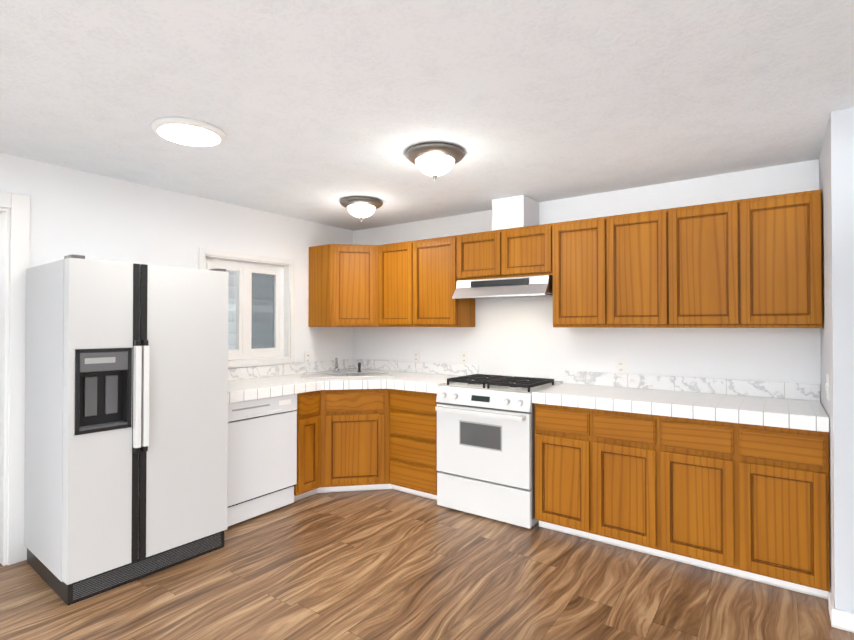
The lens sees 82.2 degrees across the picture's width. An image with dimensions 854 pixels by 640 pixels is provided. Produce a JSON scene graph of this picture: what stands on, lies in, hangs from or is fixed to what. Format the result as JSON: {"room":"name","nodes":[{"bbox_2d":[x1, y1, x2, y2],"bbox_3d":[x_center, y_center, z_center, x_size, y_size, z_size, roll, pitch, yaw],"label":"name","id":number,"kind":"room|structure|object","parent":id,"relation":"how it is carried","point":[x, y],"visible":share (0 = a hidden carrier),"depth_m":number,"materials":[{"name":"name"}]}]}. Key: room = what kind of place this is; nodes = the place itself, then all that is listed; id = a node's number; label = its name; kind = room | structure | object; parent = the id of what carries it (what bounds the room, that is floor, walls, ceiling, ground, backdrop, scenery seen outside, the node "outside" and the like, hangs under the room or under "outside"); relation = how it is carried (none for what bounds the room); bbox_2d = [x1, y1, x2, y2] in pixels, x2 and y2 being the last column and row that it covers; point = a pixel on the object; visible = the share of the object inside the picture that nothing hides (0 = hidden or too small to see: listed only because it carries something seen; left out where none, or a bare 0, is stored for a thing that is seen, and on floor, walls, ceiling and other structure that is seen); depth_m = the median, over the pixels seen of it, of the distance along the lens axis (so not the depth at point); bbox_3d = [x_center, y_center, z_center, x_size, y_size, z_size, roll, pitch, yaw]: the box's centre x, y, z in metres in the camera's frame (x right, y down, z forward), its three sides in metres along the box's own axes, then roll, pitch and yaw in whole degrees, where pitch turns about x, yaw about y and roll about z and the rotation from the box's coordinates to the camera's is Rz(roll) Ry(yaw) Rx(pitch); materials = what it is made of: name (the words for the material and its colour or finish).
{"room":"kitchen","nodes":[
{"label":"kitchen","id":0,"kind":"room"},
{"bbox_2d":[0,153,352,535],"bbox_3d":[-2.726,0.224,2.549,0.140,2.378,6.500,0,-1,36],"label":"wall","id":1,"kind":"structure","parent":0,"point":[91,216],"depth_m":3.51,"materials":[{"name":"white paint"}]},
{"bbox_2d":[0,191,29,565],"bbox_3d":[-2.748,0.336,2.517,0.176,2.155,1.083,0,-1,36],"label":"door frame","id":2,"kind":"structure","parent":1,"relation":"attached to","point":[15,240],"depth_m":2.85,"materials":[{"name":"white wood"}]},
{"bbox_2d":[199,247,294,367],"bbox_3d":[-1.541,-0.082,4.179,0.161,0.945,0.915,0,-1,36],"label":"window","id":3,"kind":"structure","parent":1,"relation":"in","point":[244,266],"depth_m":4.30,"materials":[{"name":"white wood"}]},
{"bbox_2d":[304,351,310,361],"bbox_3d":[-1.131,0.360,4.644,0.008,0.128,0.080,0,-1,36],"label":"electrical outlet","id":4,"kind":"object","parent":1,"relation":"attached to","point":[307,356],"visible":0.92,"depth_m":4.64,"materials":[{"name":"white plastic"}]},
{"bbox_2d":[0,489,853,639],"bbox_3d":[-0.956,1.432,1.452,7.200,0.060,6.800,0,-1,36],"label":"floor","id":5,"kind":"structure","parent":0,"point":[388,564],"depth_m":2.54,"materials":[{"name":"brown wood"}]},
{"bbox_2d":[24,254,228,605],"bbox_3d":[-1.797,0.549,2.967,0.818,1.738,0.872,0,-1,36],"label":"refrigerator","id":6,"kind":"object","parent":5,"relation":"on","point":[126,429],"visible":1,"depth_m":2.65,"materials":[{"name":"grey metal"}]},
{"bbox_2d":[227,394,296,526],"bbox_3d":[-1.407,0.986,3.693,0.602,0.838,0.592,0,-1,36],"label":"dishwasher","id":7,"kind":"object","parent":5,"relation":"on","point":[262,456],"visible":0.6,"depth_m":3.51,"materials":[{"name":"white metal"}]},
{"bbox_2d":[293,389,438,500],"bbox_3d":[-0.524,1.000,4.195,1.504,0.860,1.239,0,-1,36],"label":"base cabinet","id":8,"kind":"object","parent":5,"relation":"on","point":[363,439],"visible":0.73,"depth_m":3.49,"materials":[{"name":"brown wood"}]},
{"bbox_2d":[228,359,477,402],"bbox_3d":[-0.705,0.479,3.949,1.504,0.173,1.858,0,-1,36],"label":"countertop","id":9,"kind":"structure","parent":8,"relation":"on","point":[254,383],"depth_m":4.08,"materials":[{"name":"white tile"}]},
{"bbox_2d":[334,358,339,372],"bbox_3d":[-0.843,0.418,4.555,0.142,0.144,0.142,0,-1,36],"label":"faucet","id":10,"kind":"object","parent":9,"relation":"on","point":[336,369],"visible":1,"depth_m":4.57,"materials":[{"name":"silver metal"}]},
{"bbox_2d":[300,371,392,377],"bbox_3d":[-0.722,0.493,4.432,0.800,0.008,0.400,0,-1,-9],"label":"sink","id":11,"kind":"object","parent":9,"relation":"in","point":[346,374],"visible":1,"depth_m":4.45,"materials":[{"name":"white ceramic"}]},
{"bbox_2d":[357,362,361,371],"bbox_3d":[-0.636,0.445,4.604,0.040,0.092,0.040,0,-1,36],"label":"sprayer","id":12,"kind":"object","parent":11,"relation":"on","point":[359,366],"visible":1,"depth_m":4.59,"materials":[{"name":"black plastic"}]},
{"bbox_2d":[435,374,562,528],"bbox_3d":[0.547,0.938,3.736,0.762,0.974,0.685,0,-1,36],"label":"range","id":13,"kind":"object","parent":5,"relation":"on","point":[485,449],"visible":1,"depth_m":3.49,"materials":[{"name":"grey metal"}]},
{"bbox_2d":[534,403,601,541],"bbox_3d":[1.080,0.992,3.427,0.451,0.860,0.618,0,-1,36],"label":"base cabinet","id":14,"kind":"object","parent":5,"relation":"on","point":[568,440],"depth_m":3.18,"materials":[{"name":"brown wood"}]},
{"bbox_2d":[532,370,828,431],"bbox_3d":[1.522,0.471,3.104,1.552,0.173,0.636,0,-1,36],"label":"countertop","id":15,"kind":"structure","parent":14,"relation":"on","point":[782,405],"depth_m":3.01,"materials":[{"name":"white tile"}]},
{"bbox_2d":[602,410,673,559],"bbox_3d":[1.370,0.990,3.219,0.514,0.860,0.618,0,-1,36],"label":"base cabinet","id":16,"kind":"object","parent":5,"relation":"on","point":[638,449],"depth_m":2.93,"materials":[{"name":"brown wood"}]},
{"bbox_2d":[670,417,753,580],"bbox_3d":[1.685,0.987,2.993,0.514,0.860,0.618,0,-1,36],"label":"base cabinet","id":17,"kind":"object","parent":5,"relation":"on","point":[748,501],"depth_m":2.70,"materials":[{"name":"brown wood"}]},
{"bbox_2d":[754,425,829,598],"bbox_3d":[1.975,0.985,2.786,0.451,0.860,0.618,0,-1,36],"label":"base cabinet","id":18,"kind":"object","parent":5,"relation":"on","point":[792,519],"depth_m":2.50,"materials":[{"name":"brown wood"}]},
{"bbox_2d":[0,0,853,230],"bbox_3d":[-0.507,-0.996,2.447,6.800,0.060,4.700,0,-1,36],"label":"ceiling","id":19,"kind":"structure","parent":0,"point":[316,111],"depth_m":2.09,"materials":[{"name":"white paint"}]},
{"bbox_2d":[151,117,225,146],"bbox_3d":[-1.212,-0.950,2.500,0.344,0.031,0.344,0,-1,36],"label":"recessed light","id":20,"kind":"object","parent":19,"relation":"in","point":[188,131],"visible":0.98,"depth_m":2.44,"materials":[{"name":"white plastic"}]},
{"bbox_2d":[340,197,382,221],"bbox_3d":[-0.526,-0.869,3.925,0.344,0.164,0.344,0,-1,36],"label":"dome ceiling light","id":21,"kind":"object","parent":19,"relation":"attached to","point":[361,208],"visible":1,"depth_m":3.83,"materials":[{"name":"white glass"}]},
{"bbox_2d":[405,143,464,180],"bbox_3d":[0.045,-0.880,2.813,0.344,0.164,0.344,0,-1,36],"label":"dome ceiling light","id":22,"kind":"object","parent":19,"relation":"attached to","point":[434,160],"visible":1,"depth_m":2.73,"materials":[{"name":"white glass"}]},
{"bbox_2d":[353,159,820,401],"bbox_3d":[1.484,0.235,3.616,5.740,2.378,0.140,0,-1,36],"label":"wall","id":23,"kind":"structure","parent":0,"point":[519,337],"depth_m":3.65,"materials":[{"name":"white paint"}]},
{"bbox_2d":[308,244,379,326],"bbox_3d":[-0.678,-0.314,4.707,0.673,0.760,0.606,0,-1,36],"label":"upper cabinet","id":24,"kind":"object","parent":23,"relation":"attached to","point":[369,254],"depth_m":4.53,"materials":[{"name":"brown wood"}]},
{"bbox_2d":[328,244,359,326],"bbox_3d":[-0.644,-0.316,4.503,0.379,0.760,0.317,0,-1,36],"label":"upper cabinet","id":25,"kind":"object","parent":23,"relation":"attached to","point":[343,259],"depth_m":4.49,"materials":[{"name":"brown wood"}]},
{"bbox_2d":[413,350,419,361],"bbox_3d":[-0.103,0.350,4.661,0.080,0.128,0.008,0,-1,36],"label":"electrical outlet","id":26,"kind":"object","parent":23,"relation":"attached to","point":[416,355],"visible":1,"depth_m":4.66,"materials":[{"name":"white plastic"}]},
{"bbox_2d":[380,235,474,326],"bbox_3d":[-0.055,-0.317,4.407,0.916,0.760,0.368,0,-1,36],"label":"upper cabinet","id":27,"kind":"object","parent":23,"relation":"attached to","point":[418,282],"depth_m":4.25,"materials":[{"name":"brown wood"}]},
{"bbox_2d":[460,351,467,364],"bbox_3d":[0.331,0.338,4.350,0.080,0.128,0.008,0,-1,36],"label":"electrical outlet","id":28,"kind":"object","parent":23,"relation":"attached to","point":[463,357],"visible":1,"depth_m":4.35,"materials":[{"name":"white plastic"}]},
{"bbox_2d":[456,224,547,280],"bbox_3d":[0.664,-0.514,3.922,0.820,0.378,0.322,0,-1,36],"label":"upper cabinet","id":29,"kind":"object","parent":23,"relation":"attached to","point":[521,251],"depth_m":3.78,"materials":[{"name":"brown wood"}]},
{"bbox_2d":[452,275,552,298],"bbox_3d":[0.641,-0.247,3.882,0.785,0.149,0.411,0,-1,36],"label":"range hood","id":30,"kind":"object","parent":29,"relation":"attached to","point":[529,286],"visible":0.81,"depth_m":3.72,"materials":[{"name":"silver metal"}]},
{"bbox_2d":[492,195,538,230],"bbox_3d":[0.709,-0.827,3.910,0.270,0.244,0.296,0,-1,36],"label":"vent duct","id":31,"kind":"object","parent":29,"relation":"on","point":[518,211],"visible":0.75,"depth_m":3.79,"materials":[{"name":"white paint"}]},
{"bbox_2d":[548,215,615,327],"bbox_3d":[1.175,-0.326,3.554,0.437,0.760,0.322,0,-1,36],"label":"upper cabinet","id":32,"kind":"object","parent":23,"relation":"attached to","point":[581,253],"depth_m":3.43,"materials":[{"name":"brown wood"}]},
{"bbox_2d":[615,358,626,373],"bbox_3d":[1.416,0.342,3.572,0.080,0.128,0.008,0,-1,36],"label":"electrical outlet","id":33,"kind":"object","parent":23,"relation":"attached to","point":[620,365],"visible":1,"depth_m":3.57,"materials":[{"name":"white plastic"}]},
{"bbox_2d":[616,207,679,327],"bbox_3d":[1.464,-0.328,3.346,0.491,0.760,0.322,0,-1,36],"label":"upper cabinet","id":34,"kind":"object","parent":23,"relation":"attached to","point":[648,242],"depth_m":3.18,"materials":[{"name":"brown wood"}]},
{"bbox_2d":[680,198,751,327],"bbox_3d":[1.775,-0.331,3.123,0.491,0.760,0.322,0,-1,36],"label":"upper cabinet","id":35,"kind":"object","parent":23,"relation":"attached to","point":[751,263],"depth_m":2.96,"materials":[{"name":"brown wood"}]},
{"bbox_2d":[752,189,822,327],"bbox_3d":[2.065,-0.333,2.916,0.437,0.760,0.322,0,-1,36],"label":"upper cabinet","id":36,"kind":"object","parent":23,"relation":"attached to","point":[787,275],"depth_m":2.76,"materials":[{"name":"brown wood"}]},
{"bbox_2d":[819,107,853,612],"bbox_3d":[2.163,0.224,2.551,0.130,2.378,0.800,0,-1,36],"label":"wall","id":37,"kind":"structure","parent":0,"point":[836,171],"depth_m":2.25,"materials":[{"name":"white paint"}]},
{"bbox_2d":[825,374,828,400],"bbox_3d":[2.021,0.338,2.474,0.012,0.128,0.080,0,-1,36],"label":"switch plate","id":38,"kind":"object","parent":37,"relation":"attached to","point":[827,385],"visible":1,"depth_m":2.45,"materials":[{"name":"white plastic"}]},
{"bbox_2d":[828,593,853,632],"bbox_3d":[-1.000,1.367,2.146,4.841,0.085,3.835,0,-1,36],"label":"baseboard","id":39,"kind":"structure","parent":37,"relation":"attached to","point":[841,619],"depth_m":2.23,"materials":[{"name":"white wood"}]},
{"label":"outside","id":40,"kind":"structure","parent":0,"visible":0},
{"bbox_2d":[226,270,273,349],"bbox_3d":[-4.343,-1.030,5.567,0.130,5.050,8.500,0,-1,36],"label":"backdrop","id":41,"kind":"structure","parent":40,"point":[233,320],"depth_m":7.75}
]}

